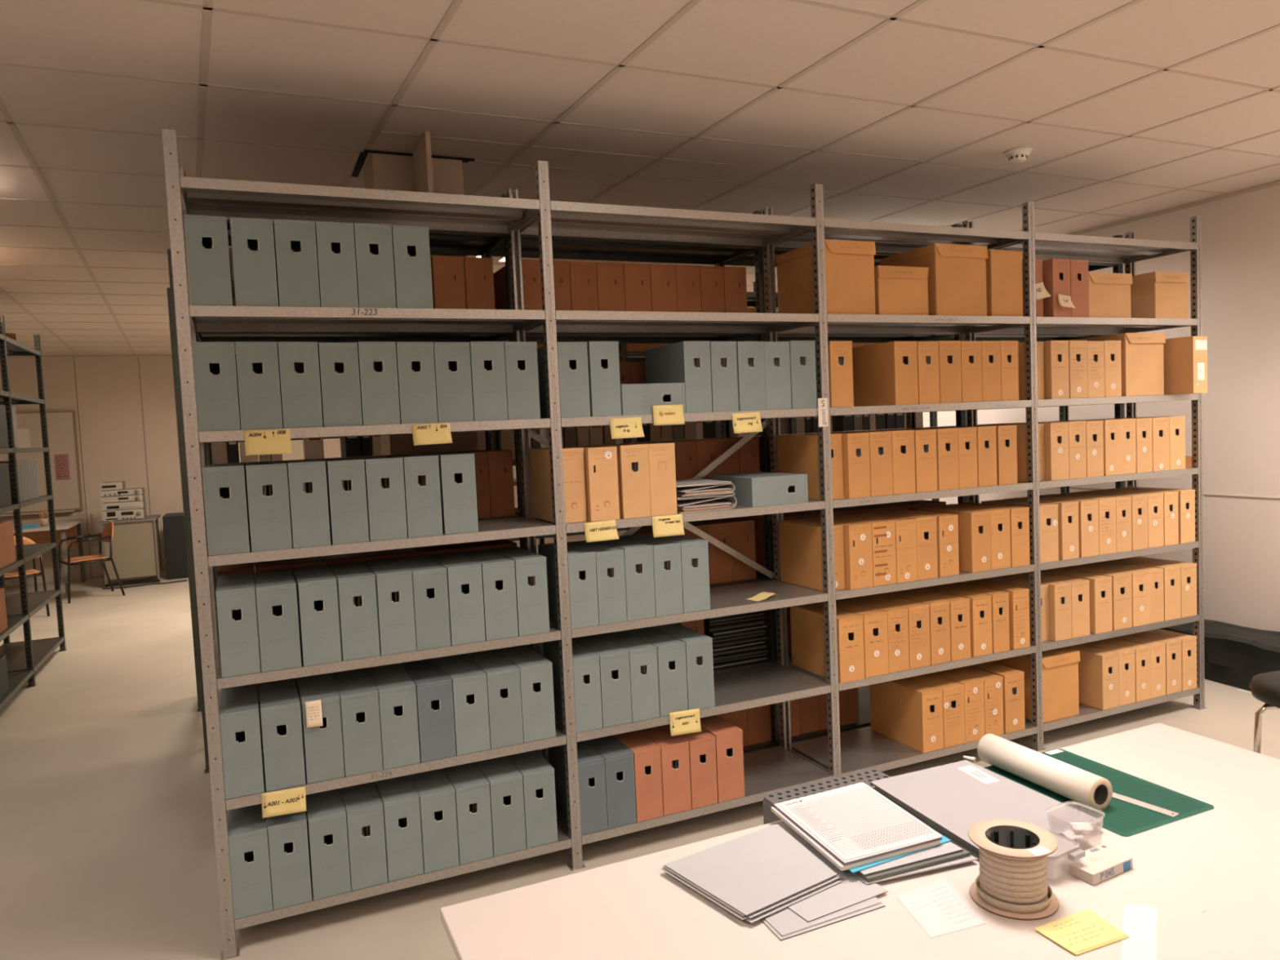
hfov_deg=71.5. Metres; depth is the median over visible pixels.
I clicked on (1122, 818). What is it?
cutting mat
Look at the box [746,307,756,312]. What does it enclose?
box
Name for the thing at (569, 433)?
ring binder
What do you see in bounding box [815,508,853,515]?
box
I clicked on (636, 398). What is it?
box
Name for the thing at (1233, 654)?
sofa
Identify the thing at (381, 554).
box
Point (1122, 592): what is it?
box
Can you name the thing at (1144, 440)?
box
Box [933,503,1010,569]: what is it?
box
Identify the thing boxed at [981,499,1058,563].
box
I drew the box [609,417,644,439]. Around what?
sticky note
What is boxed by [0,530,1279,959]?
floor
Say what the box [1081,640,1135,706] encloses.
box
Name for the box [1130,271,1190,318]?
storage box
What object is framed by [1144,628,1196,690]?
box
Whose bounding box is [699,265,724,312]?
box
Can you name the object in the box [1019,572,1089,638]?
box
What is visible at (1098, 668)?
box
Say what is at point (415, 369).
box
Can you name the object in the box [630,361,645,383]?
box
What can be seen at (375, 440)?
ring binder
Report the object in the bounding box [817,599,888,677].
box
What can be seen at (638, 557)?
box
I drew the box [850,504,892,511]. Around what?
box
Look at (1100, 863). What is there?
carton
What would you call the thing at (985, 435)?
box
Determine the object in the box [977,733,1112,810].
paper roll
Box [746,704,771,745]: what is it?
box
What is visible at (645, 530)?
box
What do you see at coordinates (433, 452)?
box
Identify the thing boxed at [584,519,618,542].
sticky note
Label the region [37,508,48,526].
pencil cup
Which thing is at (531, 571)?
box
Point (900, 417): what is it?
ring binder
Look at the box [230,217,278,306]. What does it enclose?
box
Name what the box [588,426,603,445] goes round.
box
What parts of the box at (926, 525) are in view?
lid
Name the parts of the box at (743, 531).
lid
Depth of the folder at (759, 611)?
4.19 m
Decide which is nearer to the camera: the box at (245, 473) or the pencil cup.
the box at (245, 473)
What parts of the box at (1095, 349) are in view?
lid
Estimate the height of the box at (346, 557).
0.279 m
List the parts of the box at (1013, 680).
lid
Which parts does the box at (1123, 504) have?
lid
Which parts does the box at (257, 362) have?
lid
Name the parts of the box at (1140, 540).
lid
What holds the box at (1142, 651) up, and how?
on the shelving rack at (788, 765)
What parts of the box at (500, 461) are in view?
lid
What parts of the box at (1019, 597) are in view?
lid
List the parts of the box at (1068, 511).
lid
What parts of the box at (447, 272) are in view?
lid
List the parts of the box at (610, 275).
lid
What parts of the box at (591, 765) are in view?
lid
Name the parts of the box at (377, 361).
lid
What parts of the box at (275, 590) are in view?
lid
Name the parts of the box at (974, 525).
lid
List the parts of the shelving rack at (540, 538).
post, shelf, shelf, shelf, post, shelf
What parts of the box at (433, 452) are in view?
lid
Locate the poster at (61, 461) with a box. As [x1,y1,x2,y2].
[53,453,70,479]
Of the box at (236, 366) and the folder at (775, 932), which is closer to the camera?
the folder at (775, 932)
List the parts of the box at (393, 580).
lid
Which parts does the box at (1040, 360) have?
lid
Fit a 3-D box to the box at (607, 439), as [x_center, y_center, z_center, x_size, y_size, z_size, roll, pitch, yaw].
[-0.240,-0.311,5.540,0.075,0.299,0.286,-4,4,-24]
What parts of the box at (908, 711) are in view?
lid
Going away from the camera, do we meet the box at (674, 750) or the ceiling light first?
the box at (674, 750)
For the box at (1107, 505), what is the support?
on the shelving rack at (788, 765)
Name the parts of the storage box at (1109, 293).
lid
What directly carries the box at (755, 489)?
on the shelving rack at (788, 765)
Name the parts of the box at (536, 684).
lid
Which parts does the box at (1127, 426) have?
lid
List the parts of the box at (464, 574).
lid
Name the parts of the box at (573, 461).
lid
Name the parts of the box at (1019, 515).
lid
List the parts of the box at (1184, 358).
lid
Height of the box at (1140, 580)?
0.279 m
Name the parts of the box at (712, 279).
lid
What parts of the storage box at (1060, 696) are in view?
lid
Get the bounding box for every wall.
[0,356,517,586]
[624,185,1279,631]
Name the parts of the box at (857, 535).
lid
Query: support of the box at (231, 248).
on the shelving rack at (483, 245)
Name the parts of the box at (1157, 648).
lid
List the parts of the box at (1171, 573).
lid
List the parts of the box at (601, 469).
lid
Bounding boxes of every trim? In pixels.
[7,355,172,357]
[776,180,1279,311]
[1059,486,1279,499]
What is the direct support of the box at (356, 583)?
on the shelving rack at (788, 765)
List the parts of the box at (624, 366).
lid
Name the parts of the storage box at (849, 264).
lid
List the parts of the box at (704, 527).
lid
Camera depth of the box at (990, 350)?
4.13 m
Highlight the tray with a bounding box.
[0,510,75,516]
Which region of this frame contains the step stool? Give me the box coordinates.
[762,768,890,824]
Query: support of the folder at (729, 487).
on the folder at (726, 494)
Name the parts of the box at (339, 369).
lid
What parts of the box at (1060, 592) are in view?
lid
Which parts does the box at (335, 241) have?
lid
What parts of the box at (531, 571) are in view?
lid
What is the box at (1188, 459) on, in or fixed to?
on the shelving rack at (788, 765)
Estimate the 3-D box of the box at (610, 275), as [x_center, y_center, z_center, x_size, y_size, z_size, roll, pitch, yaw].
[-0.199,-0.813,4.041,0.125,0.279,0.373,-4,4,-24]
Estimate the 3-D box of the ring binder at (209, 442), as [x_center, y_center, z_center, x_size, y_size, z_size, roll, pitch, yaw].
[-2.278,-0.170,4.637,0.075,0.305,0.286,-4,4,-24]
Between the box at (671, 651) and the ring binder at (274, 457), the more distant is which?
the ring binder at (274, 457)
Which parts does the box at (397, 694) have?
lid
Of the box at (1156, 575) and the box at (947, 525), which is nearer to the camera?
the box at (947, 525)
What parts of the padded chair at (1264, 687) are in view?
seat, leg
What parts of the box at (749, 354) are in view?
lid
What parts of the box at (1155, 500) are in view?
lid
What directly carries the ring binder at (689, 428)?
on the shelving rack at (624, 355)
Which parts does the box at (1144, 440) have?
lid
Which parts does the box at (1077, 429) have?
lid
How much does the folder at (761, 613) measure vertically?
0.017 m
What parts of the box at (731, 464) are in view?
lid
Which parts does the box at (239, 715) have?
lid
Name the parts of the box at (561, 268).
lid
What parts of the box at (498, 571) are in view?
lid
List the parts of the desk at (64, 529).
modesty panel, leg, leg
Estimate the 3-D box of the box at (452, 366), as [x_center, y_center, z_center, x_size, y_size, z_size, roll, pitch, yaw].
[-0.727,-0.350,3.289,0.124,0.278,0.374,-4,4,-24]
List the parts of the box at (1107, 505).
lid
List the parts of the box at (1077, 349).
lid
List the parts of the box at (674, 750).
lid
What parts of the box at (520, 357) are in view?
lid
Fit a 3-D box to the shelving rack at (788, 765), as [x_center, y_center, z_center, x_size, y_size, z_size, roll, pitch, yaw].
[0.717,0.075,3.970,4.856,2.633,0.433,-4,4,-24]
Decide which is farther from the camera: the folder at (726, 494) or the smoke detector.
the smoke detector
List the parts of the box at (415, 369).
lid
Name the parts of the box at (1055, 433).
lid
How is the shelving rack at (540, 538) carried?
on the floor
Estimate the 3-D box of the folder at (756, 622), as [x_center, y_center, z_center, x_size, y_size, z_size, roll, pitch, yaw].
[0.399,0.683,4.330,0.300,0.020,0.304,-4,4,-24]
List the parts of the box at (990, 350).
lid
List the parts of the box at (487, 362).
lid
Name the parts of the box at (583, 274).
lid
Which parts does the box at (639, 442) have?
lid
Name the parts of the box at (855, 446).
lid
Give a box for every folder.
[661,867,747,919]
[662,824,774,915]
[664,824,837,915]
[675,478,731,487]
[675,483,734,496]
[676,492,734,499]
[676,495,737,513]
[703,611,764,623]
[703,615,765,626]
[703,618,764,631]
[704,623,767,635]
[704,627,765,639]
[708,610,764,618]
[712,631,764,643]
[712,635,767,648]
[712,640,764,651]
[712,643,766,656]
[712,648,768,661]
[713,652,767,663]
[713,655,766,668]
[744,879,842,924]
[746,826,840,919]
[760,896,885,940]
[764,842,881,936]
[787,851,888,922]
[848,833,951,873]
[848,854,977,884]
[855,842,970,882]
[857,841,963,876]
[870,760,1102,861]
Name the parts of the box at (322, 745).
lid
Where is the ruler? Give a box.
[1111,791,1179,817]
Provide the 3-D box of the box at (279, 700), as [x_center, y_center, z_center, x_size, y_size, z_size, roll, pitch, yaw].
[-1.252,0.874,3.105,0.122,0.278,0.374,-4,4,-24]
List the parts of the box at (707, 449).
lid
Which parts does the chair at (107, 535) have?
leg, armrest, seat frame, seat, armrest, leg, backrest, leg, leg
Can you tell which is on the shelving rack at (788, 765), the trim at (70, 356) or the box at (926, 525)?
the box at (926, 525)
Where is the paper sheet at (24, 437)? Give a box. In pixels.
[17,428,31,448]
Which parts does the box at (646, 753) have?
lid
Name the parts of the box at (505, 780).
lid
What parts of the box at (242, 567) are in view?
lid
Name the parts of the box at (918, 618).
lid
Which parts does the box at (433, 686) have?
lid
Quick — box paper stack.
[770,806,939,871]
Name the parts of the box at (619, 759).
lid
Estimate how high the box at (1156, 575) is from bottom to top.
0.278 m
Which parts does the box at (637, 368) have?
lid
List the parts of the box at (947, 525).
lid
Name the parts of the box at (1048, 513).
lid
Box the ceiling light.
[467,255,524,262]
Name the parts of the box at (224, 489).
lid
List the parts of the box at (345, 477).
lid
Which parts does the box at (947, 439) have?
lid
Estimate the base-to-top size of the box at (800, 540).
0.280 m
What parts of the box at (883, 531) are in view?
lid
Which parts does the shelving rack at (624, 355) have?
post, post, shelf, post, shelf, post, post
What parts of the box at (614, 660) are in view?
lid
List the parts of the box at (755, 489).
lid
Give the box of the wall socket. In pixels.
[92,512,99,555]
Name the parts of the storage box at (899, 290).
lid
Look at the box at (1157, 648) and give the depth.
4.69 m
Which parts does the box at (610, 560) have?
lid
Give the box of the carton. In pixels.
[1061,844,1133,884]
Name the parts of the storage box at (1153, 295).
lid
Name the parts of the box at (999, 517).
lid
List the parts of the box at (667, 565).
lid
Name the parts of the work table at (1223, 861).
paper strip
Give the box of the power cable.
[102,579,186,589]
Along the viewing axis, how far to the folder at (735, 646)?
4.20 m
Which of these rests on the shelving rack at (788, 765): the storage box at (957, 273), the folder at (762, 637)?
the storage box at (957, 273)
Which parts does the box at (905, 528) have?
lid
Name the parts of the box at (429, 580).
lid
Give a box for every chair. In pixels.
[4,536,49,616]
[57,520,124,603]
[1248,671,1279,753]
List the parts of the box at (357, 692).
lid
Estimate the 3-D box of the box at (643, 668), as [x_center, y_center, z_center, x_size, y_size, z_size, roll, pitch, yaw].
[-0.057,0.788,3.632,0.116,0.279,0.374,-4,4,-24]
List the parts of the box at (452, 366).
lid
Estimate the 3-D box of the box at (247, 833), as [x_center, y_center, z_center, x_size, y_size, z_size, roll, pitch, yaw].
[-1.347,1.279,3.075,0.117,0.278,0.374,-4,4,-24]
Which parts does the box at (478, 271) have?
lid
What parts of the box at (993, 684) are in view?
lid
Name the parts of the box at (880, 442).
lid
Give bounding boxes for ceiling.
[0,0,1279,355]
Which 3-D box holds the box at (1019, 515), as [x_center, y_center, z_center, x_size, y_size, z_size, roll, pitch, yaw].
[1.738,0.265,4.409,0.116,0.278,0.373,-4,4,-24]
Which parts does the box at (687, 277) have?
lid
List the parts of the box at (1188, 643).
lid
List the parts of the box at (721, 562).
lid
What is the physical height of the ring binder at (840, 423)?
0.308 m
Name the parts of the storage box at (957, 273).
lid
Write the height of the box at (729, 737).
0.281 m
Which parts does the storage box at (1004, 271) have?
lid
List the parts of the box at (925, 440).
lid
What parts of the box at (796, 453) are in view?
lid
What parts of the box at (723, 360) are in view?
lid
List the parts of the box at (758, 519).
lid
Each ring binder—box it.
[208,442,212,465]
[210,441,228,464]
[226,441,239,462]
[239,441,258,463]
[259,454,271,461]
[270,453,282,461]
[302,437,324,459]
[339,435,360,457]
[360,435,372,456]
[370,435,381,455]
[476,431,485,450]
[484,431,491,449]
[500,429,515,459]
[530,428,541,448]
[539,427,564,448]
[563,426,577,447]
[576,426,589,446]
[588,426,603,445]
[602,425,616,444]
[616,437,637,444]
[637,423,648,442]
[648,423,661,441]
[660,424,672,440]
[671,424,684,439]
[683,422,695,439]
[694,421,702,439]
[702,421,715,438]
[714,421,720,438]
[730,420,737,437]
[737,432,747,436]
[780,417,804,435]
[804,417,812,433]
[811,416,817,432]
[830,416,832,431]
[832,415,853,431]
[853,414,862,431]
[862,414,869,430]
[869,413,875,430]
[875,413,885,429]
[885,413,895,429]
[894,413,904,428]
[903,413,906,428]
[915,412,923,427]
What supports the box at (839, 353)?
on the shelving rack at (788, 765)
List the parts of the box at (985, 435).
lid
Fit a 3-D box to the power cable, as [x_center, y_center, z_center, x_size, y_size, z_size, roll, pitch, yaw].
[-6.003,1.273,10.801,0.904,0.016,0.074,-4,4,-26]
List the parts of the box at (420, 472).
lid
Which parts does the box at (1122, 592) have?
lid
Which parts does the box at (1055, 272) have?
lid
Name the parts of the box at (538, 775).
lid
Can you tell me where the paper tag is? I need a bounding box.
[817,398,828,426]
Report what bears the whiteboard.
attached to the wall at (124, 407)
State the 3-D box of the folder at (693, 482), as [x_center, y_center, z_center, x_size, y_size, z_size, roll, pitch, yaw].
[0.201,0.011,3.720,0.241,0.008,0.330,-4,4,-20]
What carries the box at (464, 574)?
on the shelving rack at (788, 765)
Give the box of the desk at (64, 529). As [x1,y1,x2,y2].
[13,519,85,595]
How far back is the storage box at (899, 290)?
3.92 m
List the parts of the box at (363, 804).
lid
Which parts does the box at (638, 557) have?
lid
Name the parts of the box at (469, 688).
lid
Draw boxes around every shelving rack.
[0,315,66,710]
[161,128,1206,959]
[166,287,626,711]
[167,248,939,773]
[184,172,1125,857]
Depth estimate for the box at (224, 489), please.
2.84 m
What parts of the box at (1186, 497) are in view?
lid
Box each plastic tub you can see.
[1046,831,1084,861]
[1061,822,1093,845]
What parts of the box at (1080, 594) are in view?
lid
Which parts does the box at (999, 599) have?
lid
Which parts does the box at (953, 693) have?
lid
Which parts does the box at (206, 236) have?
lid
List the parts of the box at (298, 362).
lid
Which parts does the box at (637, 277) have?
lid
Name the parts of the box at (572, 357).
lid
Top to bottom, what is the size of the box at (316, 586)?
0.280 m
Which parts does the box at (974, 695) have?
lid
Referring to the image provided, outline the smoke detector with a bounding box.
[1004,146,1032,163]
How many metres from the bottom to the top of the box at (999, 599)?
0.278 m
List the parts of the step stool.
panel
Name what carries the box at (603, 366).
on the shelving rack at (788, 765)
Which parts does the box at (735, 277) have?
lid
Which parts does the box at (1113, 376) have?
lid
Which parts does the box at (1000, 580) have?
lid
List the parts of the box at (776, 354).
lid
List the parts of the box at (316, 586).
lid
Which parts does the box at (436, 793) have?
lid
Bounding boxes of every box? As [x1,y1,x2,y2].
[0,404,8,448]
[0,460,27,501]
[0,460,30,500]
[0,461,20,503]
[0,462,11,507]
[0,520,16,568]
[0,587,7,633]
[0,655,8,700]
[2,460,25,502]
[4,461,22,502]
[5,333,16,340]
[11,406,18,448]
[16,460,32,499]
[22,524,37,528]
[29,459,39,497]
[29,460,35,498]
[30,459,37,498]
[184,214,232,306]
[191,342,240,431]
[202,463,249,555]
[211,462,250,537]
[215,572,260,677]
[217,562,259,641]
[218,683,264,799]
[227,803,272,919]
[228,248,234,306]
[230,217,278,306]
[231,248,235,306]
[235,342,282,430]
[235,366,241,430]
[245,461,292,551]
[247,460,283,463]
[254,559,291,572]
[254,568,301,671]
[257,683,262,746]
[258,678,305,791]
[266,811,311,910]
[272,218,319,306]
[276,342,323,428]
[281,458,315,461]
[283,459,330,548]
[288,555,326,574]
[292,564,342,666]
[296,672,344,783]
[305,788,351,900]
[315,221,358,307]
[315,457,348,459]
[317,342,362,426]
[319,457,368,544]
[322,552,359,566]
[328,561,379,660]
[330,667,382,777]
[339,782,387,890]
[348,455,381,457]
[351,131,478,455]
[353,222,396,308]
[354,456,407,541]
[355,550,393,562]
[357,342,399,425]
[363,558,416,655]
[365,662,420,769]
[373,774,423,881]
[380,453,411,456]
[387,546,426,559]
[390,454,442,537]
[391,225,433,308]
[395,342,437,424]
[396,555,450,650]
[400,657,456,762]
[408,768,458,873]
[417,544,457,556]
[421,452,457,454]
[423,453,478,534]
[427,552,485,645]
[430,255,434,308]
[431,255,466,309]
[433,342,473,422]
[433,653,490,755]
[441,762,493,864]
[448,450,491,518]
[448,541,487,552]
[459,549,518,640]
[463,257,495,309]
[465,648,523,749]
[469,341,507,421]
[470,449,515,517]
[474,755,526,856]
[477,538,516,550]
[489,546,549,635]
[493,258,542,310]
[496,644,555,742]
[503,342,540,420]
[506,750,557,848]
[528,447,586,523]
[536,343,543,348]
[537,342,590,418]
[537,542,599,628]
[542,639,602,733]
[547,740,607,835]
[552,260,571,310]
[566,540,626,625]
[568,260,598,311]
[571,446,619,521]
[571,634,631,727]
[584,735,636,828]
[586,341,621,417]
[586,444,651,519]
[595,262,625,311]
[595,537,655,621]
[598,631,659,721]
[613,730,663,822]
[617,343,644,351]
[618,361,631,384]
[618,533,683,617]
[620,382,685,415]
[621,441,676,479]
[623,262,651,311]
[623,443,677,515]
[623,626,688,716]
[626,524,684,535]
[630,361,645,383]
[637,724,691,815]
[644,341,712,413]
[644,343,662,350]
[645,533,710,613]
[649,263,677,311]
[651,622,715,710]
[654,440,697,479]
[665,724,717,808]
[670,439,719,479]
[675,264,701,312]
[676,618,704,634]
[684,521,710,584]
[686,438,739,474]
[693,519,733,584]
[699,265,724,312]
[699,715,744,802]
[702,437,759,473]
[708,471,808,506]
[709,341,738,412]
[714,517,756,581]
[722,709,747,746]
[723,266,747,312]
[733,435,762,471]
[736,341,765,411]
[737,515,793,573]
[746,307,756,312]
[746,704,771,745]
[761,342,791,410]
[762,606,791,655]
[769,698,800,736]
[775,239,875,314]
[776,433,843,500]
[778,519,844,591]
[783,511,813,519]
[786,340,817,408]
[790,602,864,683]
[795,510,834,517]
[799,694,820,734]
[800,516,873,589]
[813,432,871,498]
[814,341,853,407]
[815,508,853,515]
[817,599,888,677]
[819,690,839,729]
[830,431,893,496]
[832,506,873,514]
[833,514,896,586]
[839,687,858,725]
[840,430,915,494]
[840,596,909,673]
[848,513,917,582]
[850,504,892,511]
[852,341,918,406]
[852,342,864,347]
[861,593,930,669]
[862,511,937,580]
[864,342,878,346]
[869,677,943,753]
[870,502,910,510]
[874,265,928,315]
[880,243,987,315]
[880,429,937,493]
[883,590,951,665]
[888,501,928,510]
[888,509,959,577]
[893,427,959,490]
[902,587,970,661]
[906,499,946,506]
[910,426,977,488]
[910,673,964,747]
[915,506,991,573]
[916,341,939,404]
[920,585,992,657]
[923,426,955,427]
[923,426,996,487]
[931,669,985,742]
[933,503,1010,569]
[938,340,961,403]
[940,582,1009,653]
[951,666,1003,735]
[955,502,1030,567]
[956,579,1030,649]
[957,425,1017,484]
[960,341,982,402]
[968,662,1025,733]
[975,423,1044,481]
[979,576,1049,641]
[981,341,1001,401]
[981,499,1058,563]
[986,249,1023,316]
[989,647,1079,722]
[996,340,1018,401]
[1000,422,1069,480]
[1002,497,1079,559]
[1002,573,1071,641]
[1009,420,1086,479]
[1017,341,1044,400]
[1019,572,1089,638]
[1020,495,1098,557]
[1022,259,1043,316]
[1040,493,1116,555]
[1040,568,1112,634]
[1042,258,1071,317]
[1043,340,1069,399]
[1047,419,1120,475]
[1058,564,1132,630]
[1061,418,1136,474]
[1062,493,1132,552]
[1065,644,1119,710]
[1068,333,1165,396]
[1068,340,1088,398]
[1070,259,1088,317]
[1070,491,1148,550]
[1077,562,1150,626]
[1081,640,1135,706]
[1082,341,1104,398]
[1085,420,1103,477]
[1087,489,1164,547]
[1088,271,1133,317]
[1094,560,1164,623]
[1098,417,1169,471]
[1098,637,1151,702]
[1102,340,1121,397]
[1103,488,1178,546]
[1105,417,1152,472]
[1109,558,1181,620]
[1110,415,1185,470]
[1115,634,1165,697]
[1118,486,1195,543]
[1126,555,1196,617]
[1128,631,1182,694]
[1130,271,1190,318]
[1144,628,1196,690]
[1163,336,1207,395]
[1185,456,1192,468]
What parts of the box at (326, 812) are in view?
lid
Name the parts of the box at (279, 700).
lid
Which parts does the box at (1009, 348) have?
lid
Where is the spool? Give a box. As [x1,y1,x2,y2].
[968,818,1059,919]
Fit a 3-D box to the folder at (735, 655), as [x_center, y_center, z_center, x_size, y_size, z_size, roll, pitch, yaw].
[0.417,0.822,4.340,0.300,0.016,0.304,-4,4,-23]
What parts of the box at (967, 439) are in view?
lid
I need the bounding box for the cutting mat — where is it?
[983,748,1213,836]
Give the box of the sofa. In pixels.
[1160,619,1279,690]
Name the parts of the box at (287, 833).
lid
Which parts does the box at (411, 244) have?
lid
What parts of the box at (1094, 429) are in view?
lid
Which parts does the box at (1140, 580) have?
lid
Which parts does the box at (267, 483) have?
lid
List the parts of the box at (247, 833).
lid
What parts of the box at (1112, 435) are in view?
lid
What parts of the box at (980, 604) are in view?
lid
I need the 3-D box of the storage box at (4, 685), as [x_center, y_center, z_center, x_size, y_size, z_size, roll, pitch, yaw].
[-4.184,1.278,5.503,0.360,0.239,0.480,-4,4,-24]
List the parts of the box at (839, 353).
lid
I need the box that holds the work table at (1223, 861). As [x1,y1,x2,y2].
[440,722,1279,959]
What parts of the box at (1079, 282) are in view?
lid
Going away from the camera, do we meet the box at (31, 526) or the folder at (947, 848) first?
the folder at (947, 848)
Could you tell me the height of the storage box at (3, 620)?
0.269 m
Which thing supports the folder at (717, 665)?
on the shelving rack at (483, 245)
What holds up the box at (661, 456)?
on the shelving rack at (788, 765)
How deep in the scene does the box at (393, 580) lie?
3.07 m
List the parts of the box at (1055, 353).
lid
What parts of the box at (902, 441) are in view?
lid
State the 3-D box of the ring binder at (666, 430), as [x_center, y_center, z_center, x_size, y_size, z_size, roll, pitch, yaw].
[0.110,-0.335,5.695,0.075,0.298,0.286,-4,4,-24]
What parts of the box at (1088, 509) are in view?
lid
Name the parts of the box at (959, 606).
lid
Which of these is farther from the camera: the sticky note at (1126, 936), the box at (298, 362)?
the box at (298, 362)
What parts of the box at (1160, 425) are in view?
lid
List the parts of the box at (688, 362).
lid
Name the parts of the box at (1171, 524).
lid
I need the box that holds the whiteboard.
[0,410,83,516]
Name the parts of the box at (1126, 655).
lid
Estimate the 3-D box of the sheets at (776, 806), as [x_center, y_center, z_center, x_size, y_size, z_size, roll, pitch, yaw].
[0.462,0.737,1.923,0.264,0.006,0.304,-4,4,-24]
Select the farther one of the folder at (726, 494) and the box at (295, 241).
the folder at (726, 494)
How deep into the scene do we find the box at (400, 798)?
3.12 m
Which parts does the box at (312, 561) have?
lid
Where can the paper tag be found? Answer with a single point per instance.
(822, 402)
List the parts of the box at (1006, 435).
lid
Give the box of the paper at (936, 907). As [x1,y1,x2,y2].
[896,879,986,937]
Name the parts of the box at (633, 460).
lid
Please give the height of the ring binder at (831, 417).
0.308 m
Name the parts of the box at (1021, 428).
lid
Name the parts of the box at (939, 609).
lid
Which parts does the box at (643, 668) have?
lid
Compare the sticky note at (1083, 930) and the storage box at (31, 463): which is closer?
the sticky note at (1083, 930)
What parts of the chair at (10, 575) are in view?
seat, seat frame, backrest, leg, leg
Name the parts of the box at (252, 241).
lid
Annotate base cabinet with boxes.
[99,514,161,587]
[162,512,188,579]
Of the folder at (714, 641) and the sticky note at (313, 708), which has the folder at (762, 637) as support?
the folder at (714, 641)
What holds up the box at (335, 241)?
on the shelving rack at (788, 765)
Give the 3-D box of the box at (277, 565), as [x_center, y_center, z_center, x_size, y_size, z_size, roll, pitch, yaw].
[-1.453,0.458,3.533,0.126,0.279,0.373,-4,4,-24]
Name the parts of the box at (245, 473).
lid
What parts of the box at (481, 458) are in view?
lid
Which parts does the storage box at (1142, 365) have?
lid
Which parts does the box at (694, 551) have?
lid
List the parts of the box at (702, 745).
lid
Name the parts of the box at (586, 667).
lid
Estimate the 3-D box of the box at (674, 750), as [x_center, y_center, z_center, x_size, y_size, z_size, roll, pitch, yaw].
[0.070,1.178,3.704,0.122,0.279,0.373,-4,4,-24]
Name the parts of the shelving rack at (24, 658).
shelf, shelf, post, shelf, shelf, shelf, shelf, shelf, post, shelf, shelf, shelf, shelf, shelf, shelf, shelf, post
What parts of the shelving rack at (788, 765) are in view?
post, post, foot plate, shelf, shelf, shelf, shelf, shelf, shelf, shelf, post, post, foot plate, shelf, shelf, shelf, shelf, shelf, shelf, shelf, post, post, shelf, shelf, shelf, shelf, shelf, shelf, shelf, post, post, foot plate, shelf, shelf, shelf, shelf, shelf, shelf, shelf, post, post, foot plate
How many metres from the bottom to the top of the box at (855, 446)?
0.279 m
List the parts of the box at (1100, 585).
lid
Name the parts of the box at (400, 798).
lid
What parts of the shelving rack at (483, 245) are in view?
post, post, shelf, shelf, shelf, shelf, shelf, post, post, shelf, shelf, shelf, shelf, shelf, post, shelf, shelf, shelf, post, shelf, shelf, shelf, shelf, shelf, post, post, shelf, shelf, post, shelf, post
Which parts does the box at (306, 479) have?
lid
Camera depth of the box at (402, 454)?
3.76 m
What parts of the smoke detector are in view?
plate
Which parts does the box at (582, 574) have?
lid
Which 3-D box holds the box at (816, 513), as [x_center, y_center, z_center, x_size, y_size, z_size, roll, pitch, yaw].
[0.835,0.296,4.546,0.118,0.279,0.373,-4,4,-24]
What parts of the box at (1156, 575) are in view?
lid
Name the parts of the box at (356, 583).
lid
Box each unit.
[100,480,125,490]
[100,487,144,497]
[100,493,145,502]
[102,499,146,511]
[102,506,146,521]
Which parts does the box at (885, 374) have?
lid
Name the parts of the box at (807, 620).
lid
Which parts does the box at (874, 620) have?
lid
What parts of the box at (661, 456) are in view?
lid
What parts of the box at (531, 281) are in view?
lid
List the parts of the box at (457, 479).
lid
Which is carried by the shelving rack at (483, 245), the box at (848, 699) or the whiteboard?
the box at (848, 699)
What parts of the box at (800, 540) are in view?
lid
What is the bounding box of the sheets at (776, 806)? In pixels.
[773,799,942,866]
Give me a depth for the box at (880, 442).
3.89 m
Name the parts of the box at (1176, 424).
lid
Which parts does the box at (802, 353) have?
lid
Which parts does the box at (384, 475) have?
lid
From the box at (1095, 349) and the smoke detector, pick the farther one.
the box at (1095, 349)
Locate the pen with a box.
[963,755,975,761]
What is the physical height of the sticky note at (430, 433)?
0.070 m
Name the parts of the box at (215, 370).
lid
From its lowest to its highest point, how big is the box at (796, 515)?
0.279 m
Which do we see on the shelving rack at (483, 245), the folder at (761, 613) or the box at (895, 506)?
the box at (895, 506)
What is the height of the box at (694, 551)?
0.277 m
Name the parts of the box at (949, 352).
lid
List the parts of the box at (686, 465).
lid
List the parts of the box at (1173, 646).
lid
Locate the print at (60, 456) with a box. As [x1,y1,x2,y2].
[56,456,67,477]
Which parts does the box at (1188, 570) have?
lid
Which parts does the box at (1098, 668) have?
lid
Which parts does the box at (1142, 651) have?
lid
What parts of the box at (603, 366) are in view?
lid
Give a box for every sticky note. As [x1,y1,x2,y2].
[244,428,291,455]
[261,786,306,817]
[305,699,323,728]
[412,422,452,445]
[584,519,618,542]
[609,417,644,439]
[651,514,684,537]
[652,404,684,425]
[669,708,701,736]
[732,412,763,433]
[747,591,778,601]
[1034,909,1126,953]
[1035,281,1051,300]
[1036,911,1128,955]
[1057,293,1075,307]
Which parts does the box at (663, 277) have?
lid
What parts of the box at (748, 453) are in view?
lid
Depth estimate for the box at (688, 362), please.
3.52 m
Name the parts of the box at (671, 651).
lid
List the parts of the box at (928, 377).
lid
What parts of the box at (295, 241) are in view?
lid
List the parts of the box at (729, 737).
lid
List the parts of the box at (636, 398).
lid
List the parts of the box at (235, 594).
lid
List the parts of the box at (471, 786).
lid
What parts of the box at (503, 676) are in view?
lid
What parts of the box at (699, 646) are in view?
lid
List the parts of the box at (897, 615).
lid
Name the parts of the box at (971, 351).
lid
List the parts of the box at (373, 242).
lid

